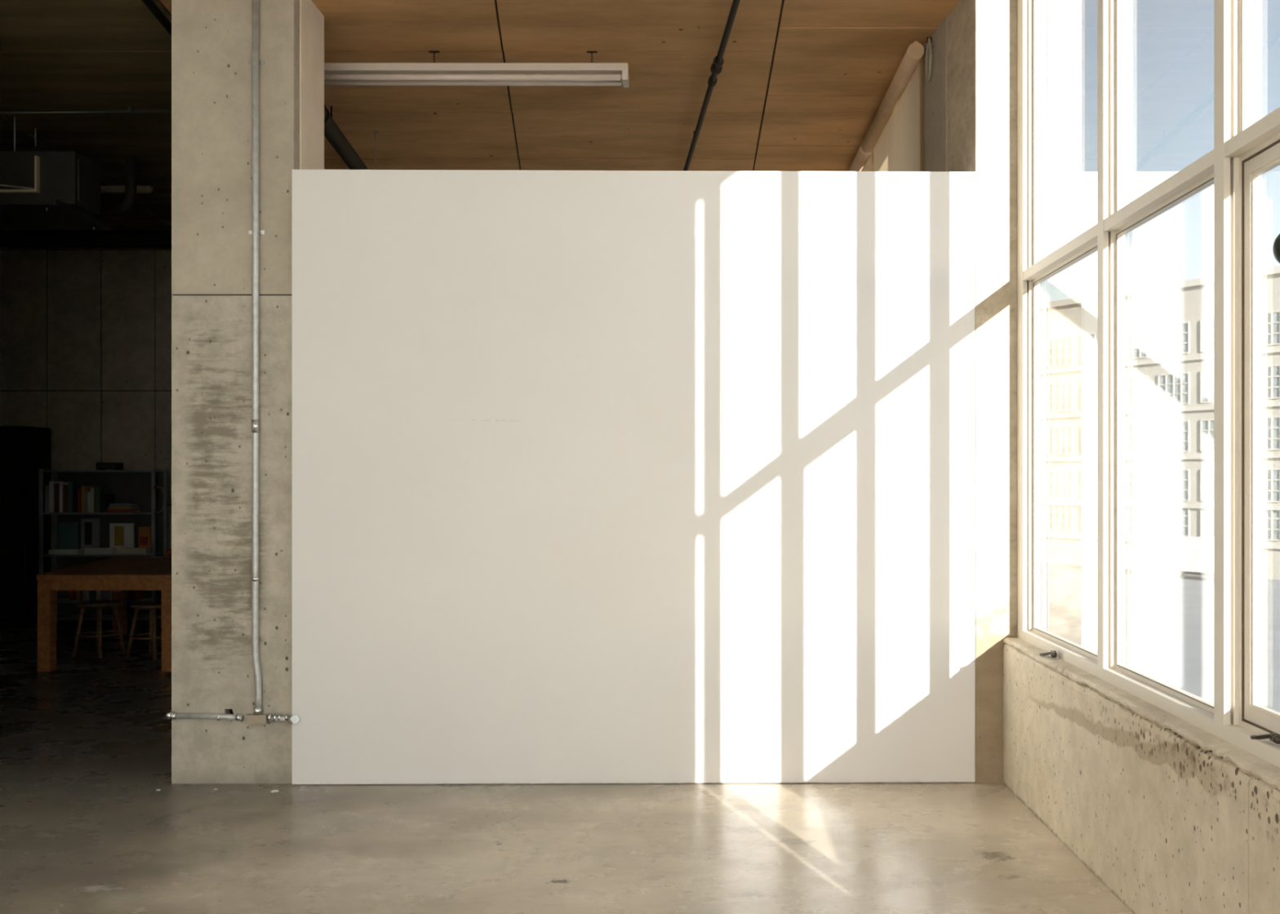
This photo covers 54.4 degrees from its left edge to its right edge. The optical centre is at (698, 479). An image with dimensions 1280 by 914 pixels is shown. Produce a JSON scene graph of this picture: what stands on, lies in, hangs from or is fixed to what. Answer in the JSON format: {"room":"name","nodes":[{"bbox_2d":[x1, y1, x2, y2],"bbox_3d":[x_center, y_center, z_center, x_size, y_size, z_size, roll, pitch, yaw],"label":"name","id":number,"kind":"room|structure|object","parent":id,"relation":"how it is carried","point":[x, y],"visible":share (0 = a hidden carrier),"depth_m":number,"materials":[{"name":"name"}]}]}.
{"room":"design studio","nodes":[
{"label":"design studio","id":0,"kind":"room"},
{"bbox_2d":[0,248,173,618],"bbox_3d":[-3.260,-0.495,13.597,9.880,4.030,0.206,0,0,0],"label":"wall","id":1,"kind":"structure","parent":0,"point":[86,335],"depth_m":13.50,"materials":[{"name":"concrete"}]},
{"bbox_2d":[0,0,959,249],"bbox_3d":[-3.260,-2.738,4.450,9.880,0.504,18.500,0,0,0],"label":"ceiling","id":2,"kind":"structure","parent":0,"point":[801,85],"depth_m":7.88,"materials":[{"name":"brown wood"}]},
{"bbox_2d":[0,116,113,230],"bbox_3d":[-5.652,-2.150,8.703,2.797,0.679,0.835,0,0,0],"label":"air conditioning unit","id":3,"kind":"object","parent":2,"relation":"hanging from","point":[42,188],"visible":1,"depth_m":8.50,"materials":[{"name":"metal"}]},
{"bbox_2d":[0,230,171,248],"bbox_3d":[-6.340,-2.414,12.500,3.720,0.148,0.160,0,0,0],"label":"steel beam","id":4,"kind":"structure","parent":2,"relation":"attached to","point":[8,238],"depth_m":12.49,"materials":[{"name":"black metal"}]},
{"bbox_2d":[0,106,171,115],"bbox_3d":[-5.700,-2.467,8.382,4.802,0.043,0.061,0,0,1],"label":"conduit","id":5,"kind":"object","parent":2,"relation":"attached to","point":[131,110],"visible":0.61,"depth_m":8.33,"materials":[{"name":"metal"}]},
{"bbox_2d":[94,155,137,216],"bbox_3d":[-4.620,-2.259,9.600,0.561,0.459,0.084,0,0,0],"label":"pipe","id":6,"kind":"object","parent":2,"relation":"attached to","point":[131,162],"visible":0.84,"depth_m":9.57,"materials":[{"name":"black metal"}]},
{"bbox_2d":[101,185,153,193],"bbox_3d":[-5.330,-2.485,10.600,1.340,0.110,0.100,0,0,0],"label":"pipe","id":7,"kind":"object","parent":2,"relation":"hanging from","point":[111,188],"visible":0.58,"depth_m":10.56,"materials":[{"name":"black metal"}]},
{"bbox_2d":[141,0,171,35],"bbox_3d":[-2.549,-2.441,4.450,0.044,0.096,6.956,0,0,-7],"label":"pipe","id":8,"kind":"object","parent":2,"relation":"hanging from","point":[153,7],"visible":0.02,"depth_m":6.43,"materials":[{"name":"black metal"}]},
{"bbox_2d":[324,106,368,169],"bbox_3d":[-2.643,-2.373,10.448,0.128,0.233,6.089,0,0,-5],"label":"drain pipe","id":9,"kind":"object","parent":2,"relation":"hanging from","point":[332,132],"visible":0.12,"depth_m":8.48,"materials":[{"name":"black metal"}]},
{"bbox_2d":[372,130,378,169],"bbox_3d":[-2.311,-2.059,8.900,0.040,0.859,0.040,0,0,0],"label":"hanging wire","id":10,"kind":"object","parent":2,"relation":"hanging from","point":[374,131],"visible":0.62,"depth_m":8.90,"materials":[{"name":"metal"}]},
{"bbox_2d":[324,50,629,87],"bbox_3d":[-1.550,-2.400,7.240,2.282,0.197,0.150,0,0,0],"label":"lamp","id":11,"kind":"object","parent":2,"relation":"hanging from","point":[591,73],"visible":0.89,"depth_m":7.21,"materials":[{"name":"white metal"}]},
{"bbox_2d":[683,0,740,170],"bbox_3d":[0.131,-2.435,6.990,0.068,0.108,13.027,0,0,-5],"label":"pipe","id":12,"kind":"object","parent":2,"relation":"hanging from","point":[716,68],"visible":0.88,"depth_m":7.31,"materials":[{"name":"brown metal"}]},
{"bbox_2d":[848,145,871,171],"bbox_3d":[1.238,-2.019,10.739,0.101,0.939,3.145,0,0,0],"label":"roller blind","id":13,"kind":"object","parent":2,"relation":"hanging from","point":[862,162],"visible":0.07,"depth_m":9.38,"materials":[{"name":"beige fabric"}]},
{"bbox_2d":[861,41,924,171],"bbox_3d":[1.238,-2.019,8.089,0.101,0.939,2.045,0,0,0],"label":"roller blind","id":14,"kind":"object","parent":2,"relation":"hanging from","point":[895,135],"visible":0.56,"depth_m":7.68,"materials":[{"name":"beige fabric"}]},
{"bbox_2d":[1272,233,1279,263],"bbox_3d":[0.959,-1.414,2.000,0.066,2.149,0.066,0,0,0],"label":"ball","id":15,"kind":"object","parent":2,"relation":"hanging from","point":[1276,247],"visible":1,"depth_m":2.00,"materials":[{"name":"black glass"}]},
{"bbox_2d":[0,618,1133,913],"bbox_3d":[-3.260,1.620,4.550,9.880,0.200,18.300,0,0,0],"label":"floor","id":16,"kind":"structure","parent":0,"point":[86,828],"depth_m":5.22,"materials":[{"name":"concrete"}]},
{"bbox_2d":[71,600,126,657],"bbox_3d":[-5.180,1.291,10.750,0.348,0.463,0.348,0,0,20],"label":"wooden stool","id":17,"kind":"object","parent":16,"relation":"on","point":[98,604],"visible":1,"depth_m":10.67,"materials":[{"name":"brown wood"}]},
{"bbox_2d":[38,469,167,622],"bbox_3d":[-6.241,0.708,13.064,1.201,1.625,0.328,0,0,0],"label":"bookcase","id":18,"kind":"object","parent":16,"relation":"on","point":[128,486],"visible":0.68,"depth_m":13.22,"materials":[{"name":"grey"}]},
{"bbox_2d":[44,484,48,512],"bbox_3d":[-6.774,0.205,13.030,0.037,0.284,0.200,0,0,0],"label":"book","id":19,"kind":"object","parent":18,"relation":"on","point":[46,486],"visible":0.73,"depth_m":12.93,"materials":[{"name":"grey paper"}]},
{"bbox_2d":[48,481,62,512],"bbox_3d":[-6.726,0.185,13.030,0.044,0.324,0.200,0,0,0],"label":"book","id":20,"kind":"object","parent":18,"relation":"on","point":[51,483],"visible":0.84,"depth_m":12.93,"materials":[{"name":"white paper"}]},
{"bbox_2d":[53,484,59,512],"bbox_3d":[-6.671,0.197,13.030,0.051,0.300,0.200,0,0,0],"label":"book","id":21,"kind":"object","parent":18,"relation":"on","point":[56,486],"visible":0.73,"depth_m":12.93,"materials":[{"name":"brown paper"}]},
{"bbox_2d":[59,482,67,512],"bbox_3d":[-6.628,0.189,13.030,0.029,0.316,0.200,0,0,0],"label":"book","id":22,"kind":"object","parent":18,"relation":"on","point":[61,484],"visible":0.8,"depth_m":12.93,"materials":[{"name":"white paper"}]},
{"bbox_2d":[62,484,67,512],"bbox_3d":[-6.584,0.205,13.030,0.044,0.284,0.200,0,0,0],"label":"book","id":23,"kind":"object","parent":18,"relation":"on","point":[64,486],"visible":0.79,"depth_m":12.93,"materials":[{"name":"brown paper"}]},
{"bbox_2d":[48,549,83,554],"bbox_3d":[-6.596,0.758,12.975,0.300,0.047,0.130,0,0,0],"label":"book","id":24,"kind":"object","parent":18,"relation":"on","point":[51,551],"visible":1,"depth_m":12.91,"materials":[{"name":"white paper"}]},
{"bbox_2d":[58,523,79,549],"bbox_3d":[-6.620,0.622,13.080,0.205,0.318,0.024,0,0,0],"label":"book","id":25,"kind":"object","parent":18,"relation":"on","point":[68,533],"visible":0.82,"depth_m":13.07,"materials":[{"name":"teal paper"}]},
{"bbox_2d":[69,590,75,600],"bbox_3d":[-6.517,1.180,13.020,0.051,0.166,0.180,0,0,0],"label":"book","id":26,"kind":"object","parent":18,"relation":"on","point":[72,593],"visible":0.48,"depth_m":12.93,"materials":[{"name":"red paper"}]},
{"bbox_2d":[67,482,81,512],"bbox_3d":[-6.533,0.189,13.030,0.044,0.316,0.200,0,0,0],"label":"book","id":27,"kind":"object","parent":18,"relation":"on","point":[70,485],"visible":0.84,"depth_m":12.93,"materials":[{"name":"teal paper"}]},
{"bbox_2d":[72,486,81,512],"bbox_3d":[-6.482,0.212,13.030,0.044,0.269,0.200,0,0,0],"label":"book","id":28,"kind":"object","parent":18,"relation":"on","point":[74,488],"visible":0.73,"depth_m":12.93,"materials":[{"name":"black paper"}]},
{"bbox_2d":[75,590,82,600],"bbox_3d":[-6.446,1.151,13.020,0.051,0.225,0.180,0,0,0],"label":"book","id":29,"kind":"object","parent":18,"relation":"on","point":[78,593],"visible":0.25,"depth_m":12.93,"materials":[{"name":"paper"}]},
{"bbox_2d":[77,487,81,512],"bbox_3d":[-6.438,0.216,13.030,0.033,0.261,0.200,0,0,0],"label":"book","id":30,"kind":"object","parent":18,"relation":"on","point":[79,489],"visible":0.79,"depth_m":12.93,"materials":[{"name":"red paper"}]},
{"bbox_2d":[82,590,89,600],"bbox_3d":[-6.375,1.162,13.020,0.050,0.201,0.180,0,0,0],"label":"book","id":31,"kind":"object","parent":18,"relation":"on","point":[86,593],"visible":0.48,"depth_m":12.93,"materials":[{"name":"grey paper"}]},
{"bbox_2d":[81,485,93,512],"bbox_3d":[-6.397,0.208,13.030,0.033,0.276,0.200,0,0,0],"label":"book","id":32,"kind":"object","parent":18,"relation":"on","point":[84,488],"visible":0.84,"depth_m":12.93,"materials":[{"name":"paper"}]},
{"bbox_2d":[84,491,90,512],"bbox_3d":[-6.363,0.236,13.030,0.026,0.221,0.200,0,0,0],"label":"book","id":33,"kind":"object","parent":18,"relation":"on","point":[86,492],"visible":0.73,"depth_m":12.93,"materials":[{"name":"grey paper"}]},
{"bbox_2d":[88,492,90,512],"bbox_3d":[-6.335,0.240,13.030,0.022,0.213,0.200,0,0,0],"label":"book","id":34,"kind":"object","parent":18,"relation":"on","point":[89,493],"visible":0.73,"depth_m":12.93,"materials":[{"name":"grey paper"}]},
{"bbox_2d":[80,519,100,553],"bbox_3d":[-6.391,0.599,13.079,0.190,0.365,0.026,0,0,0],"label":"book","id":35,"kind":"object","parent":18,"relation":"on","point":[90,528],"visible":0.93,"depth_m":13.07,"materials":[{"name":"grey paper"}]},
{"bbox_2d":[84,522,92,545],"bbox_3d":[-6.410,0.572,13.067,0.076,0.236,0.002,0,0,0],"label":"picture","id":36,"kind":"object","parent":35,"relation":"attached to","point":[88,526],"depth_m":13.07,"materials":[{"name":"black paper"}]},
{"bbox_2d":[90,488,93,512],"bbox_3d":[-6.304,0.220,13.030,0.029,0.253,0.200,0,0,0],"label":"book","id":37,"kind":"object","parent":18,"relation":"on","point":[91,489],"visible":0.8,"depth_m":12.93,"materials":[{"name":"beige paper"}]},
{"bbox_2d":[89,590,96,600],"bbox_3d":[-6.304,1.174,13.020,0.051,0.178,0.180,0,0,0],"label":"book","id":38,"kind":"object","parent":18,"relation":"on","point":[92,593],"visible":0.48,"depth_m":12.93,"materials":[{"name":"paper"}]},
{"bbox_2d":[96,590,102,599],"bbox_3d":[-6.233,1.145,13.020,0.051,0.237,0.180,0,0,0],"label":"book","id":39,"kind":"object","parent":18,"relation":"on","point":[99,593],"visible":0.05,"depth_m":12.93,"materials":[{"name":"beige paper"}]},
{"bbox_2d":[84,547,117,554],"bbox_3d":[-6.233,0.750,12.975,0.284,0.063,0.130,0,0,0],"label":"book","id":40,"kind":"object","parent":18,"relation":"on","point":[88,550],"visible":1,"depth_m":12.91,"materials":[{"name":"white paper"}]},
{"bbox_2d":[93,488,108,512],"bbox_3d":[-6.253,0.220,13.030,0.059,0.253,0.200,0,0,0],"label":"book","id":41,"kind":"object","parent":18,"relation":"on","point":[97,491],"visible":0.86,"depth_m":12.93,"materials":[{"name":"green paper"}]},
{"bbox_2d":[102,590,110,599],"bbox_3d":[-6.162,1.157,13.020,0.051,0.213,0.180,0,0,0],"label":"book","id":42,"kind":"object","parent":18,"relation":"on","point":[106,593],"visible":0.16,"depth_m":12.93,"materials":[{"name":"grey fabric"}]},
{"bbox_2d":[100,493,114,512],"bbox_3d":[-6.189,0.252,13.030,0.051,0.190,0.200,0,0,0],"label":"book","id":43,"kind":"object","parent":18,"relation":"on","point":[105,499],"visible":0.89,"depth_m":12.94,"materials":[{"name":"black paper"}]},
{"bbox_2d":[96,462,123,470],"bbox_3d":[-6.162,-0.133,13.018,0.220,0.075,0.143,0,0,0],"label":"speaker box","id":44,"kind":"object","parent":18,"relation":"on","point":[100,466],"visible":1,"depth_m":12.95,"materials":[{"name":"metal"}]},
{"bbox_2d":[97,463,115,468],"bbox_3d":[-6.162,-0.134,12.948,0.180,0.047,0.003,0,0,0],"label":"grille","id":45,"kind":"object","parent":44,"relation":"attached to","point":[100,465],"depth_m":12.95,"materials":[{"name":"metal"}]},
{"bbox_2d":[109,523,134,548],"bbox_3d":[-6.059,0.622,13.079,0.253,0.318,0.026,0,0,0],"label":"book","id":46,"kind":"object","parent":18,"relation":"on","point":[121,535],"visible":0.88,"depth_m":13.07,"materials":[{"name":"white paper"}]},
{"bbox_2d":[114,526,124,546],"bbox_3d":[-6.084,0.599,13.067,0.101,0.205,0.002,0,0,0],"label":"picture","id":47,"kind":"object","parent":46,"relation":"attached to","point":[118,531],"depth_m":13.07,"materials":[{"name":"paper"}]},
{"bbox_2d":[106,509,140,512],"bbox_3d":[-6.019,0.331,13.030,0.269,0.032,0.200,0,0,0],"label":"book","id":48,"kind":"object","parent":18,"relation":"on","point":[107,510],"visible":0.96,"depth_m":12.93,"materials":[{"name":"red paper"}]},
{"bbox_2d":[107,506,139,509],"bbox_3d":[-6.019,0.301,13.030,0.237,0.028,0.200,0,0,0],"label":"book","id":49,"kind":"object","parent":48,"relation":"on","point":[134,507],"visible":0.93,"depth_m":12.93,"materials":[{"name":"paper"}]},
{"bbox_2d":[109,503,137,506],"bbox_3d":[-6.019,0.270,13.030,0.205,0.032,0.200,0,0,0],"label":"book","id":50,"kind":"object","parent":49,"relation":"on","point":[110,504],"visible":1,"depth_m":12.93,"materials":[{"name":"grey paper"}]},
{"bbox_2d":[127,590,130,600],"bbox_3d":[-5.948,1.151,13.020,0.051,0.225,0.180,0,0,0],"label":"book","id":51,"kind":"object","parent":18,"relation":"on","point":[128,591],"visible":0.14,"depth_m":12.94,"materials":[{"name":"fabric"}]},
{"bbox_2d":[116,547,151,554],"bbox_3d":[-5.885,0.750,12.975,0.300,0.063,0.130,0,0,0],"label":"book","id":52,"kind":"object","parent":18,"relation":"on","point":[121,550],"visible":1,"depth_m":12.91,"materials":[{"name":"beige paper"}]},
{"bbox_2d":[137,527,151,548],"bbox_3d":[-5.759,0.608,12.980,0.128,0.216,0.104,0,0,0],"label":"book","id":53,"kind":"object","parent":52,"relation":"on","point":[144,533],"visible":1,"depth_m":12.93,"materials":[{"name":"paper"}]},
{"bbox_2d":[130,590,142,600],"bbox_3d":[-5.877,1.162,13.020,0.051,0.201,0.180,0,0,0],"label":"book","id":54,"kind":"object","parent":18,"relation":"on","point":[135,595],"visible":0.59,"depth_m":12.96,"materials":[{"name":"red paper"}]},
{"bbox_2d":[153,486,164,512],"bbox_3d":[-5.586,0.210,12.890,0.108,0.275,0.020,0,0,0],"label":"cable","id":55,"kind":"object","parent":18,"relation":"hanging from","point":[154,487],"visible":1,"depth_m":12.89,"materials":[{"name":"plastic"}]},
{"bbox_2d":[36,555,171,671],"bbox_3d":[-4.918,1.137,11.000,1.098,0.765,2.669,0,0,-11],"label":"wooden table","id":56,"kind":"object","parent":16,"relation":"on","point":[119,575],"visible":0.63,"depth_m":9.84,"materials":[{"name":"orange wood"}]},
{"bbox_2d":[165,549,171,557],"bbox_3d":[-5.104,0.717,12.014,0.090,0.075,0.068,0,0,29],"label":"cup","id":57,"kind":"object","parent":56,"relation":"on","point":[168,552],"visible":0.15,"depth_m":11.99,"materials":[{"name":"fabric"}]},
{"bbox_2d":[124,601,161,660],"bbox_3d":[-4.660,1.291,10.620,0.348,0.463,0.348,0,0,20],"label":"wooden stool","id":58,"kind":"object","parent":16,"relation":"on","point":[152,606],"visible":0.72,"depth_m":10.52,"materials":[{"name":"brown wood"}]},
{"bbox_2d":[171,0,324,783],"bbox_3d":[-2.321,-0.485,6.450,0.617,4.010,0.480,0,0,0],"label":"concrete column","id":59,"kind":"structure","parent":16,"relation":"on","point":[212,670],"depth_m":6.21,"materials":[{"name":"concrete"}]},
{"bbox_2d":[164,0,299,724],"bbox_3d":[-2.329,-0.631,6.185,0.699,3.698,0.099,0,0,6],"label":"conduit","id":60,"kind":"object","parent":59,"relation":"attached to","point":[257,717],"visible":1,"depth_m":6.17,"materials":[{"name":"metal"}]},
{"bbox_2d":[923,0,1017,783],"bbox_3d":[1.482,-0.490,6.707,0.397,4.020,0.985,0,0,0],"label":"wall pier","id":61,"kind":"object","parent":16,"relation":"on","point":[970,97],"visible":0.52,"depth_m":6.21,"materials":[{"name":"paint"}]},
{"bbox_2d":[925,37,932,82],"bbox_3d":[1.299,-2.350,6.980,0.042,0.252,0.126,0,0,0],"label":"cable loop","id":62,"kind":"object","parent":61,"relation":"attached to","point":[928,49],"visible":1,"depth_m":6.96,"materials":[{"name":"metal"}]},
{"bbox_2d":[292,169,974,784],"bbox_3d":[-0.318,-0.011,6.258,3.402,3.053,0.120,0,0,-1],"label":"wall partition","id":63,"kind":"structure","parent":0,"point":[598,477],"depth_m":6.20,"materials":[{"name":"white paint"}]},
{"bbox_2d":[1003,644,1279,913],"bbox_3d":[1.600,1.163,4.450,0.160,0.715,18.100,0,0,0],"label":"wall","id":64,"kind":"structure","parent":0,"point":[1167,824],"depth_m":4.30,"materials":[{"name":"concrete"}]},
{"bbox_2d":[1017,0,1097,676],"bbox_3d":[1.630,-0.980,5.586,0.080,3.540,1.248,0,0,0],"label":"window frame","id":65,"kind":"structure","parent":64,"relation":"in","point":[1031,271],"depth_m":6.10,"materials":[{"name":"beige metal"}]},
{"bbox_2d":[1039,650,1058,659],"bbox_3d":[1.551,0.774,5.509,0.058,0.030,0.107,0,0,0],"label":"handle","id":66,"kind":"object","parent":65,"relation":"attached to","point":[1052,654],"depth_m":5.49,"materials":[{"name":"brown metal"}]},
{"bbox_2d":[1003,637,1279,791],"bbox_3d":[1.592,0.807,3.600,0.156,0.034,5.200,0,0,0],"label":"sill","id":67,"kind":"structure","parent":64,"relation":"on","point":[1246,762],"depth_m":4.12,"materials":[{"name":"concrete"}]},
{"bbox_2d":[1097,0,1213,734],"bbox_3d":[1.630,-0.980,4.401,0.080,3.540,1.123,0,0,0],"label":"window","id":68,"kind":"structure","parent":64,"relation":"in","point":[1115,220],"depth_m":4.89,"materials":[{"name":"beige metal"}]},
{"bbox_2d":[1213,0,1279,768],"bbox_3d":[1.633,-0.980,3.260,0.086,3.540,1.157,0,0,0],"label":"window","id":69,"kind":"structure","parent":64,"relation":"in","point":[1243,151],"depth_m":3.77,"materials":[{"name":"beige metal"}]},
{"bbox_2d":[1250,733,1279,746],"bbox_3d":[1.603,0.729,3.508,0.058,0.029,0.097,0,0,0],"label":"operator","id":70,"kind":"object","parent":69,"relation":"attached to","point":[1273,739],"visible":1,"depth_m":3.50,"materials":[{"name":"brown metal"}]},
{"label":"outside","id":71,"kind":"structure","parent":0,"visible":0},
{"bbox_2d":[1039,562,1279,712],"bbox_3d":[80.990,6.670,50.000,158.020,0.300,340.000,0,0,0],"label":"ground","id":72,"kind":"structure","parent":71,"point":[1169,621],"depth_m":56.98,"materials":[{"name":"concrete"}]},
{"bbox_2d":[1039,266,1279,580],"bbox_3d":[38.264,-3.605,92.060,14.250,20.250,84.400,0,0,-32],"label":"building","id":73,"kind":"structure","parent":72,"relation":"on","point":[1169,327],"depth_m":89.09,"materials":[{"name":"beige concrete"}]},
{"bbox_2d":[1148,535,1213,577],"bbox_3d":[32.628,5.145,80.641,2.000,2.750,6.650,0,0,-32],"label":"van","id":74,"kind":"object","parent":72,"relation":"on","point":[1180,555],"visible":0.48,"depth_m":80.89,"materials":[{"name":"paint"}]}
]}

